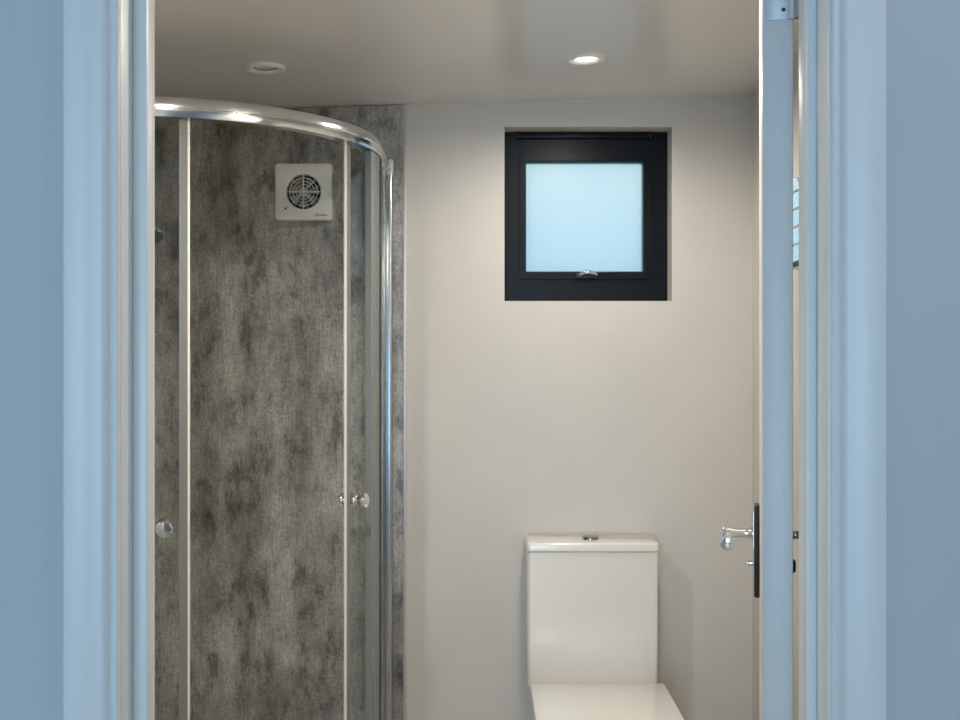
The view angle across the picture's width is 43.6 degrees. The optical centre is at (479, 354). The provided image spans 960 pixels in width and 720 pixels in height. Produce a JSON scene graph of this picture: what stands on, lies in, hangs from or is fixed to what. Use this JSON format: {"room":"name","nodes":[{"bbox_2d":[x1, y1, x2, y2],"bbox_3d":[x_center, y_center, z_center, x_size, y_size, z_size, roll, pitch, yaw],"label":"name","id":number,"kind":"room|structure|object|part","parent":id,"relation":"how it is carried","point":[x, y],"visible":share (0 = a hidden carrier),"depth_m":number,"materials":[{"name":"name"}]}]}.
{"room":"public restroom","nodes":[
{"label":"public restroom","id":0,"kind":"room"},
{"bbox_2d":[155,94,751,719],"bbox_3d":[-0.195,0.170,3.694,2.221,2.300,0.212,0,0,0],"label":"wall","id":1,"kind":"structure","parent":0,"point":[523,418],"depth_m":3.60,"materials":[{"name":"paint"}]},
{"bbox_2d":[275,164,332,220],"bbox_3d":[-0.524,-0.484,3.571,0.168,0.168,0.033,0,0,0],"label":"fan","id":2,"kind":"object","parent":1,"relation":"attached to","point":[308,188],"visible":1,"depth_m":3.56,"materials":[{"name":"white plastic"}]},
{"bbox_2d":[286,174,320,208],"bbox_3d":[-0.524,-0.484,3.559,0.104,0.104,0.008,0,0,0],"label":"grille","id":3,"kind":"object","parent":2,"relation":"attached to","point":[303,192],"depth_m":3.56,"materials":[{"name":"white plastic"}]},
{"bbox_2d":[403,104,405,719],"bbox_3d":[-0.225,0.285,3.593,0.008,2.070,0.014,0,0,0],"label":"trim","id":4,"kind":"structure","parent":1,"relation":"attached to","point":[404,105],"depth_m":3.59,"materials":[{"name":"grey metal"}]},
{"bbox_2d":[504,132,666,300],"bbox_3d":[0.325,-0.423,3.702,0.504,0.525,0.116,0,0,0],"label":"window","id":5,"kind":"structure","parent":1,"relation":"in","point":[585,213],"depth_m":3.69,"materials":[{"name":"plastic"}]},
{"bbox_3d":[0.321,-0.426,3.711,0.378,0.358,0.012,0,0,0],"label":"pane","id":6,"kind":"part","parent":5,"relation":"part of","materials":[{"name":"clear glass"}]},
{"bbox_2d":[516,132,652,139],"bbox_3d":[0.320,-0.672,3.679,0.416,0.021,0.021,0,0,0],"label":"vent","id":7,"kind":"object","parent":5,"relation":"attached to","point":[519,135],"depth_m":3.67,"materials":[{"name":"plastic"}]},
{"bbox_3d":[0.325,-0.427,3.709,0.407,0.390,0.062,0,0,0],"label":"sash","id":8,"kind":"part","parent":5,"relation":"part of","materials":[{"name":"glass"}]},
{"bbox_3d":[0.325,-0.242,3.672,0.063,0.017,0.016,0,0,0],"label":"handle","id":9,"kind":"part","parent":5,"relation":"part of","materials":[{"name":"silver metal"}]},
{"bbox_3d":[0.330,-0.250,3.654,0.057,0.019,0.020,0,0,0],"label":"handle lever","id":10,"kind":"part","parent":5,"relation":"part of","materials":[{"name":"silver metal"}]},
{"bbox_2d":[155,0,798,107],"bbox_3d":[-0.195,-0.849,2.607,2.221,0.263,2.385,0,0,0],"label":"ceiling","id":11,"kind":"structure","parent":0,"point":[333,53],"depth_m":2.97,"materials":[{"name":"white paint"}]},
{"bbox_2d":[245,62,284,74],"bbox_3d":[-0.553,-0.739,3.090,0.102,0.015,0.102,0,0,0],"label":"recessed light","id":12,"kind":"object","parent":11,"relation":"in","point":[250,68],"visible":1,"depth_m":3.08,"materials":[{"name":"white plastic"}]},
{"bbox_2d":[566,53,605,65],"bbox_3d":[0.274,-0.765,3.100,0.102,0.015,0.102,0,0,0],"label":"recessed light","id":13,"kind":"object","parent":11,"relation":"in","point":[584,57],"visible":1,"depth_m":3.10,"materials":[{"name":"white plastic"}]},
{"bbox_2d":[0,0,959,719],"bbox_3d":[0.000,0.120,1.357,4.400,2.400,0.115,0,0,0],"label":"wall","id":14,"kind":"structure","parent":0,"point":[923,36],"depth_m":1.30,"materials":[{"name":"paint"}]},
{"bbox_2d":[63,0,119,719],"bbox_3d":[-0.418,0.315,1.291,0.057,2.010,0.019,0,0,0],"label":"trim","id":15,"kind":"structure","parent":14,"relation":"attached to","point":[91,28],"depth_m":1.28,"materials":[{"name":"white wood"}]},
{"bbox_2d":[120,0,132,719],"bbox_3d":[-0.404,0.323,1.357,0.030,1.995,0.116,0,0,0],"label":"lining","id":16,"kind":"object","parent":14,"relation":"attached to","point":[126,6],"visible":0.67,"depth_m":1.32,"materials":[{"name":"white wood"}]},
{"bbox_2d":[133,0,154,719],"bbox_3d":[-0.381,0.323,1.361,0.016,1.995,0.034,0,0,0],"label":"door stop","id":17,"kind":"object","parent":14,"relation":"attached to","point":[143,10],"visible":1,"depth_m":1.34,"materials":[{"name":"white wood"}]},
{"bbox_2d":[799,0,815,719],"bbox_3d":[0.371,0.323,1.361,0.012,1.995,0.034,0,0,0],"label":"door stop","id":18,"kind":"object","parent":14,"relation":"attached to","point":[807,8],"visible":1,"depth_m":1.34,"materials":[{"name":"white wood"}]},
{"bbox_2d":[816,0,829,719],"bbox_3d":[0.392,0.323,1.357,0.030,1.995,0.116,0,0,0],"label":"lining","id":19,"kind":"object","parent":14,"relation":"attached to","point":[822,6],"visible":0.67,"depth_m":1.32,"materials":[{"name":"white wood"}]},
{"bbox_2d":[720,0,798,719],"bbox_3d":[0.436,0.325,1.788,0.165,1.979,0.762,0,0,13],"label":"door","id":20,"kind":"structure","parent":19,"relation":"attached to","point":[772,534],"depth_m":1.43,"materials":[{"name":"white paint"}]},
{"bbox_3d":[0.445,0.315,2.070,0.057,0.028,0.124,0,0,13],"label":"lever","id":21,"kind":"part","parent":20,"relation":"part of","materials":[{"name":"silver metal"}]},
{"bbox_3d":[0.487,0.343,2.111,0.009,0.162,0.040,0,0,13],"label":"handle","id":22,"kind":"part","parent":20,"relation":"part of","materials":[{"name":"black plastic"}]},
{"bbox_3d":[0.550,0.315,2.047,0.057,0.028,0.124,0,0,13],"label":"lever","id":23,"kind":"part","parent":20,"relation":"part of","materials":[{"name":"silver metal"}]},
{"bbox_2d":[830,0,886,719],"bbox_3d":[0.407,0.315,1.291,0.057,2.010,0.019,0,0,0],"label":"trim","id":24,"kind":"structure","parent":14,"relation":"attached to","point":[858,28],"depth_m":1.28,"materials":[{"name":"white wood"}]},
{"bbox_2d":[752,49,798,719],"bbox_3d":[0.866,0.170,2.507,0.100,2.300,2.185,0,0,0],"label":"wall","id":25,"kind":"structure","parent":0,"point":[755,95],"depth_m":3.52,"materials":[{"name":"paint"}]},
{"bbox_2d":[793,175,798,269],"bbox_3d":[0.750,-0.291,2.600,0.133,0.197,0.510,0,0,0],"label":"window","id":26,"kind":"structure","parent":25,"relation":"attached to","point":[796,179],"depth_m":2.60,"materials":[{"name":"white glass"}]},
{"bbox_3d":[0.000,1.345,0.550,4.400,0.050,6.500,0,0,0],"label":"floor","id":27,"kind":"structure","parent":0,"visible":0},
{"bbox_2d":[525,534,683,719],"bbox_3d":[0.324,0.923,3.236,0.380,0.794,0.712,0,0,0],"label":"toilet","id":28,"kind":"object","parent":27,"relation":"on","point":[591,600],"visible":1,"depth_m":3.43,"materials":[{"name":"ceramic"}]},
{"bbox_3d":[0.323,0.549,3.506,0.378,0.025,0.172,0,0,0],"label":"cistern lid","id":29,"kind":"part","parent":28,"relation":"part of","materials":[{"name":"ceramic"}]},
{"bbox_3d":[0.327,0.923,3.111,0.374,0.018,0.462,0,0,0],"label":"seat lid","id":30,"kind":"part","parent":28,"relation":"part of","materials":[{"name":"plastic"}]},
{"bbox_3d":[-0.719,1.275,3.114,0.948,0.090,0.948,0,0,0],"label":"shower tray","id":31,"kind":"object","parent":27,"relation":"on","visible":0},
{"bbox_2d":[155,96,393,719],"bbox_3d":[-0.588,0.325,2.985,0.439,1.810,1.318,0,0,45],"label":"shower enclosure","id":32,"kind":"object","parent":31,"relation":"on","point":[377,499],"visible":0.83,"depth_m":3.04,"materials":[{"name":"silver metal"}]},
{"bbox_3d":[-0.710,0.388,2.694,0.039,0.039,0.074,0,0,-14],"label":"door knob","id":33,"kind":"part","parent":32,"relation":"part of","materials":[{"name":"silver metal"}]},
{"bbox_3d":[-0.589,-0.556,2.984,0.439,0.046,1.315,0,0,45],"label":"rail","id":34,"kind":"part","parent":32,"relation":"part of","materials":[{"name":"silver metal"}]},
{"bbox_3d":[-0.320,0.368,3.040,0.074,0.039,0.039,0,0,21],"label":"door knob","id":35,"kind":"part","parent":32,"relation":"part of","materials":[{"name":"silver metal"}]},
{"bbox_3d":[-1.255,0.170,2.508,0.100,2.300,2.185,0,0,0],"label":"wall","id":36,"kind":"structure","parent":0,"visible":0},
{"bbox_3d":[-1.199,0.277,3.094,0.012,1.986,0.988,0,0,0],"label":"wall","id":37,"kind":"structure","parent":36,"relation":"attached to","visible":0},
{"bbox_2d":[155,226,164,243],"bbox_3d":[-1.019,0.046,3.200,0.352,0.896,0.280,0,0,0],"label":"shower riser","id":38,"kind":"object","parent":37,"relation":"attached to","point":[159,233],"visible":0.09,"depth_m":3.20,"materials":[{"name":"silver metal"}]},
{"bbox_3d":[-0.894,-0.308,3.199,0.095,0.040,0.097,0,0,0],"label":"spray plate","id":39,"kind":"part","parent":38,"relation":"part of","materials":[{"name":"silver plastic"}]}
]}

